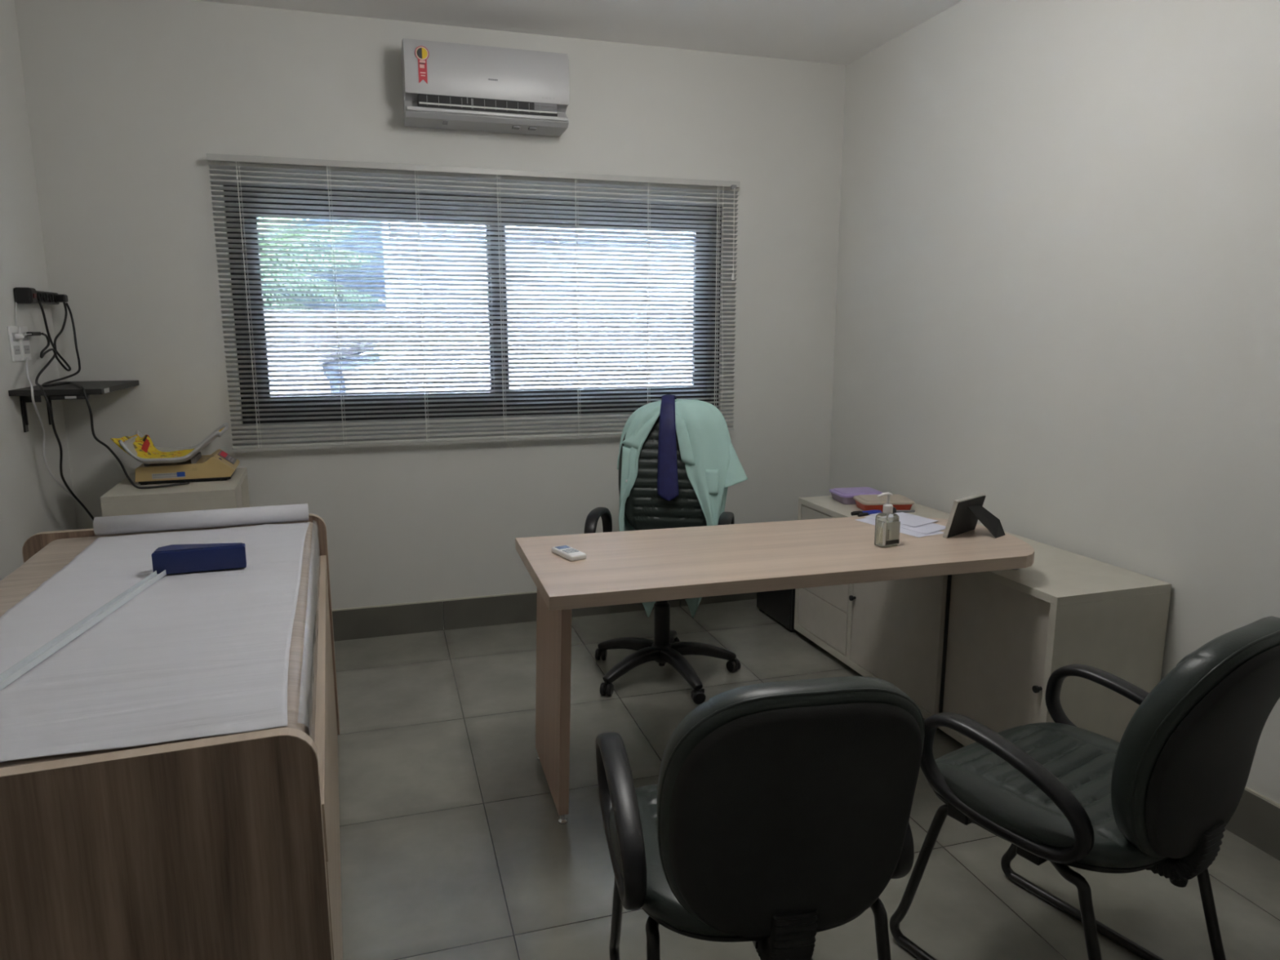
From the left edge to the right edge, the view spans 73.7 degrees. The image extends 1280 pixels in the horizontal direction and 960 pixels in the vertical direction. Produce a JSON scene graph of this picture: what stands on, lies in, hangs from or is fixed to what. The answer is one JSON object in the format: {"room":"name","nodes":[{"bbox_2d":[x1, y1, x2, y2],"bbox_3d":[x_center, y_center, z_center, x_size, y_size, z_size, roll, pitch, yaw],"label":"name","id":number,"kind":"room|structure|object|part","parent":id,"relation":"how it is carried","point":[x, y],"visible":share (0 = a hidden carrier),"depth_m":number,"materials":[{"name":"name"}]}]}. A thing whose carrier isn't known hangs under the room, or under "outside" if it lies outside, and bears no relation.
{"room":"examination room","nodes":[
{"label":"examination room","id":0,"kind":"room"},
{"bbox_2d":[0,0,77,581],"bbox_3d":[-1.550,-0.050,0.721,0.120,2.662,5.923,-3,11,-17],"label":"wall","id":1,"kind":"structure","parent":0,"point":[32,502],"depth_m":3.09,"materials":[{"name":"paint"}]},
{"bbox_2d":[7,326,22,361],"bbox_3d":[-2.190,-0.477,2.991,0.011,0.122,0.075,-3,11,-17],"label":"wall socket","id":2,"kind":"object","parent":1,"relation":"attached to","point":[15,346],"visible":0.99,"depth_m":2.98,"materials":[{"name":"white plastic"}]},
{"bbox_2d":[14,333,24,340],"bbox_3d":[-2.172,-0.501,2.990,0.024,0.022,0.021,-3,11,-17],"label":"plug","id":3,"kind":"object","parent":2,"relation":"attached to","point":[17,336],"visible":1,"depth_m":2.98,"materials":[{"name":"white plastic"}]},
{"bbox_2d":[17,326,31,360],"bbox_3d":[-2.216,-0.492,3.076,0.011,0.122,0.075,-3,11,-17],"label":"wall socket","id":4,"kind":"object","parent":1,"relation":"attached to","point":[24,343],"visible":0.91,"depth_m":3.06,"materials":[{"name":"white plastic"}]},
{"bbox_2d":[13,287,67,304],"bbox_3d":[-2.219,-0.680,3.172,0.080,0.056,0.320,-3,11,-17],"label":"power strip","id":5,"kind":"object","parent":1,"relation":"attached to","point":[21,295],"visible":1,"depth_m":3.07,"materials":[{"name":"black plastic"}]},
{"bbox_2d":[14,302,16,326],"bbox_3d":[-2.204,-0.593,3.017,0.004,0.101,0.033,-2,10,-13],"label":"cable","id":6,"kind":"object","parent":5,"relation":"attached to","point":[15,302],"visible":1,"depth_m":3.01,"materials":[{"name":"white plastic"}]},
{"bbox_2d":[36,292,41,301],"bbox_3d":[-2.194,-0.669,3.118,0.006,0.034,0.034,-3,11,-17],"label":"outlet","id":7,"kind":"object","parent":5,"relation":"attached to","point":[38,294],"depth_m":3.11,"materials":[{"name":"black plastic"}]},
{"bbox_2d":[42,293,47,302],"bbox_3d":[-2.211,-0.679,3.172,0.006,0.034,0.034,-3,11,-17],"label":"outlet","id":8,"kind":"object","parent":5,"relation":"attached to","point":[44,295],"depth_m":3.17,"materials":[{"name":"black plastic"}]},
{"bbox_2d":[48,293,53,302],"bbox_3d":[-2.228,-0.689,3.227,0.006,0.034,0.034,-3,11,-17],"label":"outlet","id":9,"kind":"object","parent":5,"relation":"attached to","point":[50,295],"depth_m":3.22,"materials":[{"name":"black plastic"}]},
{"bbox_2d":[38,301,71,371],"bbox_3d":[-2.212,-0.535,3.205,0.029,0.261,0.204,-1,10,-8],"label":"power cable","id":10,"kind":"object","parent":5,"relation":"hanging from","point":[49,340],"visible":1,"depth_m":3.18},
{"bbox_2d":[35,302,93,520],"bbox_3d":[-2.125,0.087,3.200,0.115,1.494,0.530,-3,11,-17],"label":"cable","id":11,"kind":"object","parent":5,"relation":"hanging from","point":[59,334],"visible":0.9,"depth_m":3.12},
{"bbox_2d":[8,380,139,432],"bbox_3d":[-2.107,-0.281,3.220,0.282,0.155,0.510,-3,11,-17],"label":"wall shelf","id":12,"kind":"object","parent":1,"relation":"attached to","point":[63,392],"visible":0.95,"depth_m":3.04,"materials":[{"name":"black paint"}]},
{"bbox_2d":[14,0,845,629],"bbox_3d":[-0.680,-0.630,3.955,3.470,2.662,0.150,-3,11,-17],"label":"wall","id":13,"kind":"structure","parent":0,"point":[127,101],"depth_m":3.72,"materials":[{"name":"paint"}]},
{"bbox_2d":[332,591,537,611],"bbox_3d":[-0.657,0.551,4.090,3.470,0.006,0.009,-3,11,-17],"label":"trim","id":14,"kind":"structure","parent":13,"relation":"attached to","point":[532,592],"depth_m":3.99,"materials":[{"name":"grey tile"}]},
{"bbox_2d":[223,185,721,423],"bbox_3d":[-0.663,-0.781,3.910,2.182,0.979,0.094,-3,11,-17],"label":"window","id":15,"kind":"structure","parent":13,"relation":"in","point":[236,202],"depth_m":3.86,"materials":[{"name":"black metal"}]},
{"bbox_3d":[-1.134,-0.752,3.750,1.096,0.887,0.034,-3,11,-17],"label":"sash","id":16,"kind":"part","parent":15,"relation":"part of","materials":[{"name":"black metal"}]},
{"bbox_2d":[206,153,740,449],"bbox_3d":[-0.626,-0.746,3.824,2.284,1.237,0.088,-3,11,-17],"label":"blind","id":17,"kind":"object","parent":15,"relation":"attached to","point":[216,157],"visible":0.97,"depth_m":3.77,"materials":[{"name":"paint"}]},
{"bbox_3d":[-1.606,-0.706,3.505,0.012,1.157,0.003,-5,11,-27],"label":"ladder cord","id":18,"kind":"part","parent":17,"relation":"part of","materials":[{"name":"white fabric"}]},
{"bbox_3d":[-1.280,-0.724,3.603,0.012,1.157,0.003,-5,11,-27],"label":"ladder cord","id":19,"kind":"part","parent":17,"relation":"part of","materials":[{"name":"white fabric"}]},
{"bbox_3d":[-0.945,-0.742,3.704,0.012,1.157,0.003,-5,11,-27],"label":"ladder cord","id":20,"kind":"part","parent":17,"relation":"part of","materials":[{"name":"white fabric"}]},
{"bbox_3d":[-0.624,-0.194,3.918,2.280,0.012,0.020,-3,11,-17],"label":"rail","id":21,"kind":"part","parent":17,"relation":"part of","materials":[{"name":"metal"}]},
{"bbox_3d":[-0.616,-0.760,3.804,0.012,1.157,0.003,-5,11,-27],"label":"ladder cord","id":22,"kind":"part","parent":17,"relation":"part of","materials":[{"name":"white fabric"}]},
{"bbox_3d":[-0.284,-0.777,3.904,0.012,1.157,0.003,-5,11,-27],"label":"ladder cord","id":23,"kind":"part","parent":17,"relation":"part of","materials":[{"name":"white fabric"}]},
{"bbox_3d":[0.041,-0.795,4.002,0.012,1.157,0.003,-5,11,-27],"label":"ladder cord","id":24,"kind":"part","parent":17,"relation":"part of","materials":[{"name":"white fabric"}]},
{"bbox_3d":[0.369,-0.813,4.101,0.012,1.157,0.003,-5,11,-27],"label":"ladder cord","id":25,"kind":"part","parent":17,"relation":"part of","materials":[{"name":"white fabric"}]},
{"bbox_3d":[0.397,-0.832,4.099,0.015,1.110,0.004,-3,11,-17],"label":"lift cord","id":26,"kind":"part","parent":17,"relation":"part of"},
{"bbox_3d":[0.445,-1.178,4.043,0.006,0.390,0.004,-3,11,-17],"label":"tilt cord","id":27,"kind":"part","parent":17,"relation":"part of","materials":[{"name":"white plastic"}]},
{"bbox_3d":[-0.183,-0.810,4.076,1.076,0.887,0.034,-3,11,-17],"label":"sash","id":28,"kind":"part","parent":15,"relation":"part of","materials":[{"name":"black metal"}]},
{"bbox_2d":[400,38,568,136],"bbox_3d":[-0.648,-1.643,3.591,0.672,0.304,0.214,-3,11,-17],"label":"air conditioner","id":29,"kind":"object","parent":13,"relation":"attached to","point":[450,86],"visible":1,"depth_m":3.51,"materials":[{"name":"white plastic"}]},
{"bbox_3d":[-0.625,-1.675,3.509,0.666,0.212,0.054,-3,11,-17],"label":"panel","id":30,"kind":"part","parent":29,"relation":"part of","materials":[{"name":"white plastic"}]},
{"bbox_2d":[417,93,557,116],"bbox_3d":[-0.632,-1.551,3.554,0.568,0.050,0.082,-3,11,-17],"label":"vent","id":31,"kind":"object","parent":29,"relation":"attached to","point":[475,104],"depth_m":3.51,"materials":[{"name":"white plastic"}]},
{"bbox_2d":[533,102,557,112],"bbox_3d":[-0.396,-1.562,3.584,0.097,0.036,0.012,-3,11,-17],"label":"vent","id":32,"kind":"object","parent":29,"relation":"attached to","point":[538,107],"depth_m":3.58,"materials":[{"name":"white plastic"}]},
{"bbox_2d":[332,592,756,641],"bbox_3d":[-0.657,0.624,4.102,3.467,0.142,0.011,-3,11,-17],"label":"baseboard","id":33,"kind":"structure","parent":13,"relation":"attached to","point":[374,622],"depth_m":4.03,"materials":[{"name":"tile"}]},
{"bbox_2d":[195,0,962,65],"bbox_3d":[0.166,-1.512,0.994,3.710,0.120,5.923,-3,11,-17],"label":"ceiling","id":34,"kind":"structure","parent":0,"point":[836,32],"depth_m":3.50,"materials":[{"name":"paint"}]},
{"bbox_2d":[333,599,1279,959],"bbox_3d":[0.166,1.217,1.483,3.710,0.100,5.923,-3,11,-17],"label":"floor","id":35,"kind":"structure","parent":0,"point":[454,845],"depth_m":2.38,"materials":[{"name":"tile"}]},
{"bbox_2d":[25,357,93,523],"bbox_3d":[-2.147,0.194,3.181,0.110,1.290,0.440,-2,10,-11],"label":"cable","id":36,"kind":"object","parent":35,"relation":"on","point":[27,358],"visible":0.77,"depth_m":3.08,"materials":[{"name":"white plastic"}]},
{"bbox_2d":[0,513,342,959],"bbox_3d":[-1.168,0.665,2.005,0.852,0.801,1.652,-4,11,-19],"label":"examination table","id":37,"kind":"object","parent":35,"relation":"on","point":[222,846],"visible":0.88,"depth_m":1.28,"materials":[{"name":"brown wood"}]},
{"bbox_2d":[0,503,309,761],"bbox_3d":[-1.102,0.248,1.956,0.614,0.059,1.557,-4,11,-19],"label":"paper roll","id":38,"kind":"object","parent":37,"relation":"on","point":[197,654],"visible":0.85,"depth_m":1.69,"materials":[{"name":"white paper"}]},
{"bbox_2d":[0,542,246,690],"bbox_3d":[-1.053,0.281,1.729,0.216,0.060,1.015,-2,10,-8],"label":"ruler","id":39,"kind":"object","parent":38,"relation":"on","point":[192,557],"visible":1,"depth_m":2.13,"materials":[{"name":"blue plastic"}]},
{"bbox_3d":[-1.146,0.344,1.956,0.750,0.128,1.590,-4,11,-19],"label":"mattress","id":40,"kind":"part","parent":37,"relation":"part of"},
{"bbox_3d":[-0.898,0.791,1.250,0.839,0.780,0.025,-4,11,-19],"label":"panel","id":41,"kind":"part","parent":37,"relation":"part of","materials":[{"name":"brown wood"}]},
{"bbox_3d":[-1.443,0.521,2.756,0.849,0.780,0.025,-4,11,-19],"label":"panel","id":42,"kind":"part","parent":37,"relation":"part of","materials":[{"name":"brown wood"}]},
{"bbox_3d":[-0.782,0.434,2.105,0.018,0.102,1.599,-4,11,-19],"label":"rail","id":43,"kind":"part","parent":37,"relation":"part of","materials":[{"name":"laminate"}]},
{"bbox_2d":[100,467,249,516],"bbox_3d":[-1.782,0.408,3.382,0.430,0.822,0.530,-4,11,-20],"label":"base cabinet","id":44,"kind":"object","parent":35,"relation":"on","point":[123,499],"visible":0.28,"depth_m":3.10,"materials":[{"name":"laminate"}]},
{"bbox_2d":[41,302,189,488],"bbox_3d":[-2.019,-0.316,3.160,0.569,0.678,0.276,4,11,23],"label":"cable","id":45,"kind":"object","parent":44,"relation":"on","point":[44,384],"visible":1,"depth_m":3.13,"materials":[{"name":"black rubber"}]},
{"bbox_3d":[-1.694,0.448,3.146,0.430,0.767,0.022,-4,11,-20],"label":"panel","id":46,"kind":"part","parent":44,"relation":"part of","materials":[{"name":"laminate"}]},
{"bbox_2d":[118,422,239,484],"bbox_3d":[-1.787,-0.104,3.342,0.372,0.200,0.323,-4,11,-20],"label":"scale","id":47,"kind":"object","parent":44,"relation":"on","point":[193,466],"visible":0.86,"depth_m":3.26,"materials":[{"name":"plastic"}]},
{"bbox_2d":[110,426,224,462],"bbox_3d":[-1.820,-0.139,3.321,0.354,0.099,0.285,-4,11,-20],"label":"cloth","id":48,"kind":"object","parent":47,"relation":"in","point":[144,447],"visible":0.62,"depth_m":3.33,"materials":[{"name":"yellow fabric"}]},
{"bbox_2d":[118,422,227,466],"bbox_3d":[-1.803,-0.137,3.330,0.352,0.132,0.339,-3,11,-17],"label":"tray","id":49,"kind":"object","parent":47,"relation":"on","point":[220,457],"depth_m":3.27,"materials":[{"name":"grey plastic"}]},
{"bbox_3d":[-1.660,-0.092,3.434,0.056,0.044,0.130,-4,11,-20],"label":"control panel","id":50,"kind":"part","parent":47,"relation":"part of","materials":[{"name":"beige plastic"}]},
{"bbox_3d":[-1.613,0.383,3.440,0.018,0.737,0.480,-4,11,-20],"label":"door","id":51,"kind":"part","parent":44,"relation":"part of","materials":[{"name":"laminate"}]},
{"bbox_3d":[-1.869,0.363,3.616,0.430,0.767,0.022,-4,11,-20],"label":"panel","id":52,"kind":"part","parent":44,"relation":"part of","materials":[{"name":"laminate"}]},
{"bbox_2d":[583,416,741,704],"bbox_3d":[0.103,0.269,3.457,0.630,1.069,0.614,2,10,10],"label":"office chair","id":53,"kind":"object","parent":35,"relation":"on","point":[644,509],"visible":0.34,"depth_m":3.56,"materials":[{"name":"black plastic"}]},
{"bbox_3d":[-0.166,0.234,3.442,0.047,0.250,0.355,2,10,10],"label":"armrest","id":54,"kind":"part","parent":53,"relation":"part of","materials":[{"name":"black plastic"}]},
{"bbox_3d":[0.133,-0.024,3.622,0.444,0.552,0.142,2,10,10],"label":"backrest","id":55,"kind":"part","parent":53,"relation":"part of","materials":[{"name":"black leather"}]},
{"bbox_2d":[617,399,747,617],"bbox_3d":[0.174,0.147,3.640,0.567,0.976,0.267,2,10,10],"label":"coat","id":56,"kind":"object","parent":53,"relation":"on","point":[713,464],"visible":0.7,"depth_m":3.53,"materials":[{"name":"fabric"}]},
{"bbox_2d":[657,394,678,501],"bbox_3d":[0.133,-0.143,3.610,0.093,0.429,0.232,2,10,10],"label":"necktie","id":57,"kind":"object","parent":56,"relation":"hanging from","point":[667,475],"visible":0.93,"depth_m":3.53,"materials":[{"name":"blue fabric"}]},
{"bbox_3d":[0.339,0.250,3.355,0.047,0.250,0.355,2,10,10],"label":"armrest","id":58,"kind":"part","parent":53,"relation":"part of","materials":[{"name":"black plastic"}]},
{"bbox_2d":[595,675,924,959],"bbox_3d":[0.205,0.692,1.583,0.523,0.896,0.627,-2,10,-10],"label":"chair","id":59,"kind":"object","parent":35,"relation":"on","point":[777,814],"visible":1,"depth_m":1.31,"materials":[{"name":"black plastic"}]},
{"bbox_3d":[-0.039,0.619,1.582,0.047,0.204,0.380,-2,10,-10],"label":"armrest","id":60,"kind":"part","parent":59,"relation":"part of","materials":[{"name":"black plastic"}]},
{"bbox_3d":[0.011,0.934,1.637,0.070,0.400,0.538,-2,10,-10],"label":"frame","id":61,"kind":"part","parent":59,"relation":"part of","materials":[{"name":"black paint"}]},
{"bbox_3d":[0.196,0.696,1.638,0.500,0.096,0.490,-2,10,-10],"label":"seat","id":62,"kind":"part","parent":59,"relation":"part of","materials":[{"name":"black leather"}]},
{"bbox_3d":[0.384,0.923,1.702,0.070,0.400,0.538,-2,10,-10],"label":"frame","id":63,"kind":"part","parent":59,"relation":"part of","materials":[{"name":"black paint"}]},
{"bbox_3d":[0.430,0.605,1.664,0.047,0.204,0.380,-2,10,-10],"label":"armrest","id":64,"kind":"part","parent":59,"relation":"part of","materials":[{"name":"black plastic"}]},
{"bbox_2d":[515,515,1034,824],"bbox_3d":[0.434,0.569,2.689,1.547,0.750,0.626,-3,11,-16],"label":"desk","id":65,"kind":"object","parent":35,"relation":"on","point":[653,565],"visible":0.93,"depth_m":2.47,"materials":[{"name":"laminate"}]},
{"bbox_3d":[-0.267,0.589,2.593,0.049,0.683,0.422,-3,11,-16],"label":"leg panel","id":66,"kind":"part","parent":65,"relation":"part of","materials":[{"name":"laminate"}]},
{"bbox_2d":[551,545,586,561],"bbox_3d":[-0.209,0.213,2.497,0.052,0.018,0.124,-7,12,-33],"label":"remote control","id":67,"kind":"object","parent":65,"relation":"on","point":[568,553],"visible":1,"depth_m":2.47,"materials":[{"name":"white plastic"}]},
{"bbox_2d":[850,510,880,515],"bbox_3d":[0.811,0.115,3.055,0.127,0.015,0.014,-4,11,-23],"label":"pen","id":68,"kind":"object","parent":65,"relation":"on","point":[854,513],"visible":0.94,"depth_m":3.04,"materials":[{"name":"blue plastic"}]},
{"bbox_2d":[857,511,882,516],"bbox_3d":[0.820,0.119,3.039,0.112,0.012,0.011,-6,12,-28],"label":"pen","id":69,"kind":"object","parent":65,"relation":"on","point":[861,514],"visible":0.98,"depth_m":3.02,"materials":[{"name":"blue plastic"}]},
{"bbox_2d":[874,492,900,547],"bbox_3d":[0.753,0.120,2.598,0.067,0.166,0.044,-4,11,-23],"label":"hand sanitizer bottle","id":70,"kind":"object","parent":65,"relation":"on","point":[887,509],"visible":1,"depth_m":2.60,"materials":[{"name":"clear plastic"}]},
{"bbox_3d":[0.753,0.059,2.588,0.009,0.027,0.009,-4,11,-23],"label":"pump stem","id":71,"kind":"part","parent":70,"relation":"part of","materials":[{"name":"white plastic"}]},
{"bbox_2d":[855,517,943,537],"bbox_3d":[0.877,0.154,2.874,0.145,0.002,0.294,-6,12,-29],"label":"paper sheet","id":72,"kind":"object","parent":65,"relation":"on","point":[869,521],"visible":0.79,"depth_m":2.81,"materials":[{"name":"white paper"}]},
{"bbox_2d":[864,515,946,533],"bbox_3d":[0.916,0.146,2.907,0.144,0.002,0.293,-5,11,-28],"label":"paper sheet","id":73,"kind":"object","parent":72,"relation":"on","point":[928,528],"visible":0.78,"depth_m":2.85,"materials":[{"name":"white paper"}]},
{"bbox_2d":[868,511,937,526],"bbox_3d":[0.922,0.134,2.962,0.145,0.003,0.217,-6,12,-29],"label":"folded paper","id":74,"kind":"object","parent":73,"relation":"on","point":[908,519],"visible":0.8,"depth_m":2.95,"materials":[{"name":"white paper"}]},
{"bbox_2d":[892,506,915,513],"bbox_3d":[0.936,0.107,3.066,0.118,0.026,0.018,-3,11,-19],"label":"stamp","id":75,"kind":"object","parent":74,"relation":"on","point":[895,510],"visible":0.54,"depth_m":3.06,"materials":[{"name":"black plastic"}]},
{"bbox_3d":[0.953,0.112,3.073,0.082,0.011,0.014,-3,11,-19],"label":"handle","id":76,"kind":"part","parent":75,"relation":"part of","materials":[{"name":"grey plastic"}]},
{"bbox_2d":[942,493,1004,537],"bbox_3d":[1.071,0.119,2.721,0.186,0.127,0.119,-9,14,-41],"label":"picture frame","id":77,"kind":"object","parent":65,"relation":"on","point":[965,513],"visible":1,"depth_m":2.73,"materials":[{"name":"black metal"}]},
{"bbox_3d":[1.110,0.131,2.733,0.116,0.097,0.082,-9,14,-41],"label":"easel leg","id":78,"kind":"part","parent":77,"relation":"part of","materials":[{"name":"black plastic"}]},
{"bbox_2d":[756,588,795,631],"bbox_3d":[0.735,0.485,4.149,0.185,0.400,0.374,-3,11,-18],"label":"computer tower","id":79,"kind":"object","parent":35,"relation":"on","point":[780,605],"visible":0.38,"depth_m":4.07,"materials":[{"name":"black plastic"}]},
{"bbox_2d":[794,495,1171,746],"bbox_3d":[1.145,0.516,3.257,0.447,0.652,1.519,-3,11,-18],"label":"base cabinet","id":80,"kind":"object","parent":35,"relation":"on","point":[984,647],"visible":0.58,"depth_m":2.74,"materials":[{"name":"laminate"}]},
{"bbox_3d":[0.921,0.387,3.958,0.428,0.595,0.025,-3,11,-18],"label":"panel","id":81,"kind":"part","parent":80,"relation":"part of","materials":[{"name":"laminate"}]},
{"bbox_3d":[0.795,0.240,3.653,0.014,0.186,0.406,-3,11,-18],"label":"drawer","id":82,"kind":"part","parent":80,"relation":"part of","materials":[{"name":"laminate"}]},
{"bbox_3d":[0.795,0.606,3.719,0.014,0.179,0.406,-3,11,-18],"label":"drawer","id":83,"kind":"part","parent":80,"relation":"part of","materials":[{"name":"laminate"}]},
{"bbox_3d":[0.795,0.425,3.686,0.014,0.181,0.406,-3,11,-18],"label":"drawer","id":84,"kind":"part","parent":80,"relation":"part of","materials":[{"name":"laminate"}]},
{"bbox_3d":[0.859,0.476,3.444,0.022,0.022,0.022,-3,11,-18],"label":"knob","id":85,"kind":"part","parent":80,"relation":"part of","materials":[{"name":"black plastic"}]},
{"bbox_2d":[829,487,883,504],"bbox_3d":[0.958,0.069,3.770,0.207,0.048,0.160,-2,10,-11],"label":"food container","id":86,"kind":"object","parent":80,"relation":"on","point":[844,495],"visible":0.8,"depth_m":3.73,"materials":[{"name":"purple plastic"}]},
{"bbox_2d":[831,493,856,504],"bbox_3d":[0.958,0.076,3.771,0.200,0.034,0.155,-2,10,-11],"label":"tub","id":87,"kind":"object","parent":86,"relation":"attached to","point":[843,498],"depth_m":3.69,"materials":[{"name":"purple plastic"}]},
{"bbox_3d":[0.958,0.052,3.767,0.207,0.014,0.160,-2,10,-11],"label":"lid","id":88,"kind":"part","parent":86,"relation":"part of","materials":[{"name":"purple plastic"}]},
{"bbox_2d":[853,493,914,511],"bbox_3d":[1.026,0.099,3.600,0.222,0.050,0.155,-1,10,-5],"label":"food container","id":89,"kind":"object","parent":80,"relation":"on","point":[864,502],"visible":0.91,"depth_m":3.54,"materials":[{"name":"beige plastic"}]},
{"bbox_2d":[854,499,912,511],"bbox_3d":[1.026,0.106,3.601,0.215,0.035,0.150,-1,10,-5],"label":"tub","id":90,"kind":"object","parent":89,"relation":"attached to","point":[864,504],"depth_m":3.53,"materials":[{"name":"plastic"}]},
{"bbox_3d":[1.026,0.081,3.597,0.222,0.015,0.155,-1,10,-5],"label":"lid","id":91,"kind":"part","parent":89,"relation":"part of","materials":[{"name":"beige plastic"}]},
{"bbox_3d":[1.154,0.791,3.309,0.428,0.030,1.469,-3,11,-18],"label":"panel","id":92,"kind":"part","parent":80,"relation":"part of","materials":[{"name":"laminate"}]},
{"bbox_3d":[0.958,0.506,3.208,0.018,0.559,0.547,-3,11,-18],"label":"sliding door","id":93,"kind":"part","parent":80,"relation":"part of","materials":[{"name":"laminate"}]},
{"bbox_3d":[1.154,0.207,3.205,0.428,0.025,1.519,-3,11,-18],"label":"panel","id":94,"kind":"part","parent":80,"relation":"part of","materials":[{"name":"laminate"}]},
{"bbox_3d":[1.137,0.585,2.769,0.018,0.559,0.533,-3,11,-18],"label":"sliding door","id":95,"kind":"part","parent":80,"relation":"part of","materials":[{"name":"laminate"}]},
{"bbox_3d":[1.188,0.624,2.550,0.022,0.022,0.022,-3,11,-18],"label":"knob","id":96,"kind":"part","parent":80,"relation":"part of","materials":[{"name":"black plastic"}]},
{"bbox_3d":[1.387,0.638,2.561,0.428,0.595,0.025,-3,11,-18],"label":"panel","id":97,"kind":"part","parent":80,"relation":"part of","materials":[{"name":"laminate"}]},
{"bbox_2d":[888,616,1279,959],"bbox_3d":[0.937,0.656,1.782,0.523,0.896,0.627,-7,12,-32],"label":"chair","id":98,"kind":"object","parent":35,"relation":"on","point":[1161,799],"visible":1,"depth_m":1.58,"materials":[{"name":"black leather"}]},
{"bbox_3d":[0.753,0.912,1.761,0.070,0.400,0.538,-7,12,-32],"label":"frame","id":99,"kind":"part","parent":98,"relation":"part of","materials":[{"name":"black paint"}]},
{"bbox_3d":[0.708,0.601,1.687,0.047,0.204,0.380,-7,12,-32],"label":"armrest","id":100,"kind":"part","parent":98,"relation":"part of","materials":[{"name":"black plastic"}]},
{"bbox_3d":[0.907,0.661,1.830,0.500,0.096,0.490,-7,12,-32],"label":"seat","id":101,"kind":"part","parent":98,"relation":"part of","materials":[{"name":"black leather"}]},
{"bbox_3d":[1.107,0.555,1.942,0.047,0.204,0.380,-7,12,-32],"label":"armrest","id":102,"kind":"part","parent":98,"relation":"part of","materials":[{"name":"black plastic"}]},
{"bbox_3d":[1.071,0.876,1.965,0.070,0.400,0.538,-7,12,-32],"label":"frame","id":103,"kind":"part","parent":98,"relation":"part of","materials":[{"name":"black paint"}]},
{"bbox_3d":[1.038,0.763,1.644,0.032,0.032,0.032,-7,12,-32],"label":"adjuster knob","id":104,"kind":"part","parent":98,"relation":"part of","materials":[{"name":"black plastic"}]},
{"bbox_3d":[1.053,0.473,1.568,0.428,0.461,0.172,-7,12,-32],"label":"backrest","id":105,"kind":"part","parent":98,"relation":"part of","materials":[{"name":"black leather"}]},
{"bbox_2d":[828,0,1279,804],"bbox_3d":[1.882,-0.235,1.757,0.120,2.662,5.923,-3,11,-17],"label":"wall","id":106,"kind":"structure","parent":0,"point":[1058,301],"depth_m":2.83,"materials":[{"name":"paint"}]},
{"bbox_2d":[1224,789,1279,861],"bbox_3d":[1.826,1.012,1.941,0.011,0.142,5.639,-3,11,-17],"label":"baseboard","id":107,"kind":"structure","parent":106,"relation":"attached to","point":[1255,820],"depth_m":2.34,"materials":[{"name":"tile"}]},
{"bbox_2d":[1244,786,1279,808],"bbox_3d":[1.826,0.939,1.930,0.009,0.006,5.644,-3,11,-17],"label":"trim","id":108,"kind":"structure","parent":106,"relation":"attached to","point":[1246,788],"depth_m":2.33,"materials":[{"name":"grey tile"}]},
{"label":"outside","id":109,"kind":"structure","parent":0,"visible":0},
{"bbox_3d":[-1.991,-0.154,10.033,26.000,0.180,11.897,-3,11,-17],"label":"ground","id":110,"kind":"structure","parent":109,"visible":0},
{"bbox_2d":[257,217,386,310],"bbox_3d":[-3.174,-0.722,5.740,2.920,2.462,0.466,-3,11,-17],"label":"palm tree","id":111,"kind":"object","parent":110,"relation":"on","point":[260,218],"visible":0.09,"depth_m":5.86,"materials":[{"name":"green plant"}]},
{"bbox_2d":[257,217,386,310],"bbox_3d":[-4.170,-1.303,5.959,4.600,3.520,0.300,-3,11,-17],"label":"neighbouring building","id":112,"kind":"structure","parent":110,"relation":"on","point":[298,224],"depth_m":6.37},
{"bbox_2d":[322,347,380,392],"bbox_3d":[-1.843,-0.154,5.561,0.362,1.399,0.090,-3,11,-17],"label":"pipe","id":113,"kind":"object","parent":110,"relation":"on","point":[359,353],"visible":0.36,"depth_m":5.42,"materials":[{"name":"grey paint"}]},
{"bbox_2d":[264,309,693,396],"bbox_3d":[-0.796,-0.359,6.037,8.000,1.635,0.150,-3,11,-17],"label":"wall","id":114,"kind":"structure","parent":110,"relation":"on","point":[265,314],"depth_m":5.75,"materials":[{"name":"white paint"}]},
{"bbox_2d":[382,222,693,311],"bbox_3d":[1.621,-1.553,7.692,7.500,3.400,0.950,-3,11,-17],"label":"neighbouring house","id":115,"kind":"structure","parent":110,"relation":"on","point":[405,228],"depth_m":7.13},
{"bbox_3d":[-2.173,-0.515,3.030,0.012,0.010,0.071,-3,11,-17],"label":"wire","id":116,"kind":"object","parent":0,"visible":0},
{"bbox_2d":[26,331,41,335],"bbox_3d":[-2.197,-0.530,3.094,0.020,0.014,0.090,-3,11,-17],"label":"connector","id":117,"kind":"object","parent":116,"relation":"attached to","point":[33,333],"visible":1,"depth_m":3.08,"materials":[{"name":"black plastic"}]}
]}

